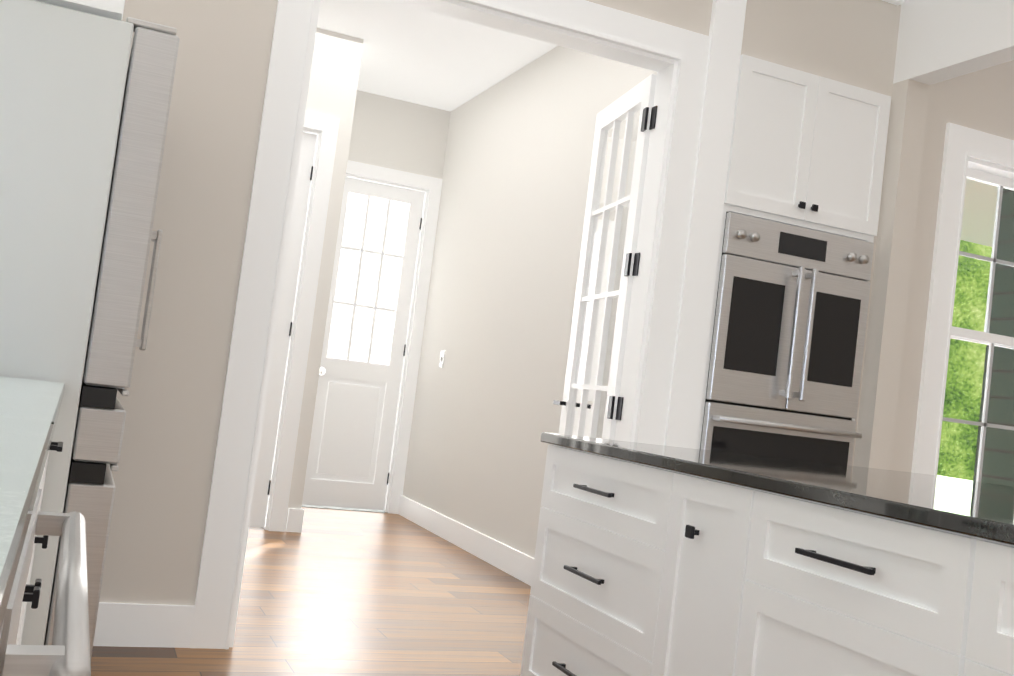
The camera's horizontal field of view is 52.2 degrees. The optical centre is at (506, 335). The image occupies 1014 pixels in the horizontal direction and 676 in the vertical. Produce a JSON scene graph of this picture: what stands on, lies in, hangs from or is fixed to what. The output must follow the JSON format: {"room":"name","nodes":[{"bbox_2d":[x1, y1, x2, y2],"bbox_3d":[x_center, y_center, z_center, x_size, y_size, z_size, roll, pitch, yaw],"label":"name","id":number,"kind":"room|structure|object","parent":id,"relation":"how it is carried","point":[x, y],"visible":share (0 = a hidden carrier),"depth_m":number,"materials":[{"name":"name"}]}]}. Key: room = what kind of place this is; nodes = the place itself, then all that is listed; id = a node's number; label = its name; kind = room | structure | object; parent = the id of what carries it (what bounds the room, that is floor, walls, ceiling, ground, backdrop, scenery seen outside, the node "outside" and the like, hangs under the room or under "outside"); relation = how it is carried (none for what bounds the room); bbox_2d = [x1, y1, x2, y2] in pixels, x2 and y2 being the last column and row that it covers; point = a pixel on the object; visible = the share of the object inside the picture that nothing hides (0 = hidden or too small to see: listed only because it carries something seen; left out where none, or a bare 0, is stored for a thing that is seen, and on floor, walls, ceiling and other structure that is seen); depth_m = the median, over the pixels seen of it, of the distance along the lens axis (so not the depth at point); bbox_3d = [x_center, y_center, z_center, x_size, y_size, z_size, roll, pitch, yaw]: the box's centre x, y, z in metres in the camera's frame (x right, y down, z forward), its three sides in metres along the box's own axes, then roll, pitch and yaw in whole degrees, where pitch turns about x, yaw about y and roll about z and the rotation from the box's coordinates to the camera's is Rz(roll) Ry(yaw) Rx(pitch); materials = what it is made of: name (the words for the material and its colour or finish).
{"room":"kitchen","nodes":[
{"label":"kitchen","id":0,"kind":"room"},
{"bbox_2d":[91,507,530,675],"bbox_3d":[3.045,1.667,3.896,11.160,0.080,11.350,8,-3,-22],"label":"floor","id":1,"kind":"structure","parent":0,"point":[330,592],"depth_m":4.58,"materials":[{"name":"brown wood"}]},
{"bbox_2d":[16,442,55,644],"bbox_3d":[-1.382,0.542,2.200,0.658,0.884,0.572,8,-3,-22],"label":"base cabinet","id":2,"kind":"object","parent":1,"relation":"on","point":[32,593],"depth_m":2.15,"materials":[{"name":"white wood"}]},
{"bbox_2d":[0,376,64,630],"bbox_3d":[-0.566,0.039,0.423,0.675,0.117,4.485,8,-3,-22],"label":"countertop","id":3,"kind":"structure","parent":2,"relation":"on","point":[29,410],"depth_m":0.98,"materials":[{"name":"white stone"}]},
{"bbox_2d":[0,489,90,675],"bbox_3d":[-0.773,0.543,0.826,0.720,0.879,0.701,8,-3,-22],"label":"drawer","id":4,"kind":"object","parent":1,"relation":"on","point":[66,652],"visible":0.77,"depth_m":0.80,"materials":[{"name":"white wood"}]},
{"bbox_2d":[0,0,179,661],"bbox_3d":[-1.491,0.068,2.994,0.822,1.883,0.943,8,-3,-22],"label":"fridge","id":5,"kind":"object","parent":1,"relation":"on","point":[84,113],"visible":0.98,"depth_m":2.65,"materials":[{"name":"white"}]},
{"bbox_2d":[520,445,1013,675],"bbox_3d":[1.270,0.887,2.542,1.685,0.883,2.340,8,-3,-22],"label":"kitchen island","id":6,"kind":"object","parent":1,"relation":"on","point":[639,569],"visible":1,"depth_m":2.32,"materials":[{"name":"white wood"}]},
{"bbox_2d":[541,432,1013,544],"bbox_3d":[1.347,0.437,2.575,1.700,0.032,2.400,8,-3,-22],"label":"island countertop","id":7,"kind":"structure","parent":6,"relation":"on","point":[983,510],"depth_m":2.45,"materials":[{"name":"black stone"}]},
{"bbox_2d":[697,54,890,448],"bbox_3d":[1.131,0.123,4.922,0.842,2.626,0.722,8,-3,-22],"label":"tall cabinet","id":8,"kind":"object","parent":1,"relation":"on","point":[807,150],"visible":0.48,"depth_m":4.66,"materials":[{"name":"white wood"}]},
{"bbox_2d":[700,211,873,465],"bbox_3d":[1.130,0.257,4.878,0.802,1.505,0.752,8,-3,-22],"label":"oven","id":9,"kind":"object","parent":8,"relation":"in","point":[787,346],"visible":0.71,"depth_m":4.58,"materials":[{"name":"silver metal"}]},
{"bbox_2d":[285,28,363,530],"bbox_3d":[-1.970,-0.461,6.303,1.810,3.180,0.120,8,-3,-22],"label":"wall","id":10,"kind":"structure","parent":0,"point":[333,92],"depth_m":6.58,"materials":[{"name":"white paint"}]},
{"bbox_2d":[249,132,316,527],"bbox_3d":[-1.663,-0.086,6.374,0.688,2.500,0.121,8,-3,-22],"label":"closet door","id":11,"kind":"structure","parent":10,"relation":"in","point":[282,338],"depth_m":6.50,"materials":[{"name":"white wood"}]},
{"bbox_2d":[286,508,303,530],"bbox_3d":[-1.552,1.167,7.124,0.016,0.145,1.070,8,-3,-22],"label":"baseboard","id":12,"kind":"structure","parent":10,"relation":"attached to","point":[294,515],"depth_m":6.48,"materials":[{"name":"white"}]},
{"bbox_2d":[353,91,448,177],"bbox_3d":[-1.972,-0.389,7.612,2.820,3.180,0.140,8,-3,-22],"label":"wall","id":13,"kind":"structure","parent":0,"point":[396,134],"depth_m":8.01,"materials":[{"name":"white paint"}]},
{"bbox_2d":[302,505,387,512],"bbox_3d":[-1.288,1.310,7.882,0.750,0.010,0.150,8,-3,-22],"label":"trim","id":14,"kind":"structure","parent":13,"relation":"attached to","point":[310,506],"depth_m":7.84,"materials":[{"name":"white wood"}]},
{"bbox_2d":[302,177,424,510],"bbox_3d":[-1.111,0.066,7.901,0.718,2.500,0.121,8,-3,-22],"label":"exterior door","id":15,"kind":"structure","parent":13,"relation":"in","point":[356,404],"depth_m":7.94,"materials":[{"name":"white wood"}]},
{"bbox_2d":[403,45,656,557],"bbox_3d":[0.101,-0.199,6.435,0.135,3.180,3.900,8,-3,-22],"label":"wall","id":16,"kind":"structure","parent":0,"point":[507,159],"depth_m":6.50,"materials":[{"name":"white paint"}]},
{"bbox_2d":[439,350,444,367],"bbox_3d":[-0.479,0.170,7.546,0.016,0.130,0.080,8,-3,-22],"label":"light switch","id":17,"kind":"object","parent":16,"relation":"attached to","point":[442,355],"visible":0.98,"depth_m":7.54,"materials":[{"name":"white plastic"}]},
{"bbox_2d":[398,495,533,585],"bbox_3d":[-0.280,1.299,6.682,0.026,0.145,2.860,8,-3,-22],"label":"baseboard","id":18,"kind":"structure","parent":16,"relation":"attached to","point":[517,564],"depth_m":6.51,"materials":[{"name":"white"}]},
{"bbox_2d":[99,0,1013,604],"bbox_3d":[2.619,0.065,5.616,10.455,3.180,0.740,8,-3,-22],"label":"wall","id":19,"kind":"structure","parent":0,"point":[171,402],"depth_m":3.69,"materials":[{"name":"beige paint"}]},
{"bbox_2d":[93,602,194,647],"bbox_3d":[-1.274,1.005,3.589,0.350,0.145,0.016,8,-3,-22],"label":"baseboard","id":20,"kind":"structure","parent":19,"relation":"attached to","point":[138,625],"depth_m":3.59,"materials":[{"name":"white"}]},
{"bbox_2d":[189,0,710,648],"bbox_3d":[-0.152,-0.098,4.140,1.830,2.665,0.186,8,-3,-22],"label":"door frame","id":21,"kind":"structure","parent":19,"relation":"attached to","point":[675,58],"depth_m":4.35,"materials":[{"name":"white wood"}]},
{"bbox_2d":[553,74,656,439],"bbox_3d":[0.438,0.091,4.889,0.225,2.493,0.768,8,-3,-22],"label":"french door","id":22,"kind":"structure","parent":19,"relation":"in","point":[628,105],"depth_m":4.86,"materials":[{"name":"white wood"}]},
{"bbox_2d":[615,106,657,419],"bbox_3d":[-0.171,-0.100,4.189,1.524,2.030,0.040,8,-3,-22],"label":"door hinges","id":23,"kind":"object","parent":22,"relation":"attached to","point":[636,265],"depth_m":4.49,"materials":[{"name":"black metal"}]},
{"bbox_2d":[664,0,904,448],"bbox_3d":[1.216,-0.138,4.607,1.015,3.130,0.049,8,-3,-22],"label":"trim","id":24,"kind":"structure","parent":19,"relation":"attached to","point":[704,234],"depth_m":4.46,"materials":[{"name":"white wood"}]},
{"bbox_2d":[911,122,1013,474],"bbox_3d":[2.454,0.034,5.193,1.045,2.015,0.195,8,-3,-22],"label":"window frame","id":25,"kind":"structure","parent":19,"relation":"attached to","point":[964,147],"depth_m":4.99,"materials":[{"name":"white wood"}]},
{"bbox_2d":[938,167,1013,486],"bbox_3d":[2.437,0.045,5.232,0.695,1.726,0.075,8,-3,-22],"label":"living room window","id":26,"kind":"structure","parent":19,"relation":"in","point":[986,337],"depth_m":5.21,"materials":[{"name":"white"}]},
{"bbox_2d":[973,188,1013,486],"bbox_3d":[7.630,-0.571,8.672,10.742,6.000,2.256,8,-3,-22],"label":"siding","id":27,"kind":"object","parent":19,"relation":"attached to","point":[998,470],"depth_m":5.89,"materials":[{"name":"grey"}]},
{"bbox_2d":[317,0,997,246],"bbox_3d":[3.444,-1.574,4.076,11.160,0.100,11.350,8,-3,-22],"label":"ceiling","id":28,"kind":"structure","parent":0,"point":[412,54],"depth_m":6.80,"materials":[{"name":"white paint"}]},
{"bbox_2d":[853,0,1013,469],"bbox_3d":[3.063,-0.098,1.692,0.130,3.180,6.850,8,-3,-22],"label":"wall","id":29,"kind":"structure","parent":0,"point":[938,41],"depth_m":4.76,"materials":[{"name":"white paint"}]},
{"label":"outside","id":30,"kind":"structure","parent":0,"visible":0},
{"bbox_3d":[3.188,2.078,6.254,70.000,0.400,70.000,8,-3,-22],"label":"ground","id":31,"kind":"structure","parent":30,"visible":0},
{"bbox_2d":[937,240,991,480],"bbox_3d":[4.867,-2.993,14.137,23.022,10.728,1.921,7,-3,-2],"label":"trees","id":32,"kind":"object","parent":31,"relation":"on","point":[978,358],"depth_m":14.21,"materials":[{"name":"green plant"}]},
{"bbox_3d":[-0.803,-0.658,0.168,0.135,3.180,6.990,8,-3,-22],"label":"wall","id":33,"kind":"structure","parent":0,"visible":0},
{"bbox_2d":[35,0,124,20],"bbox_3d":[-1.398,-1.519,3.029,0.707,1.300,0.968,8,-3,-22],"label":"upper cabinet","id":34,"kind":"object","parent":33,"relation":"attached to","point":[113,9],"visible":0.06,"depth_m":2.67,"materials":[{"name":"white wood"}]}
]}

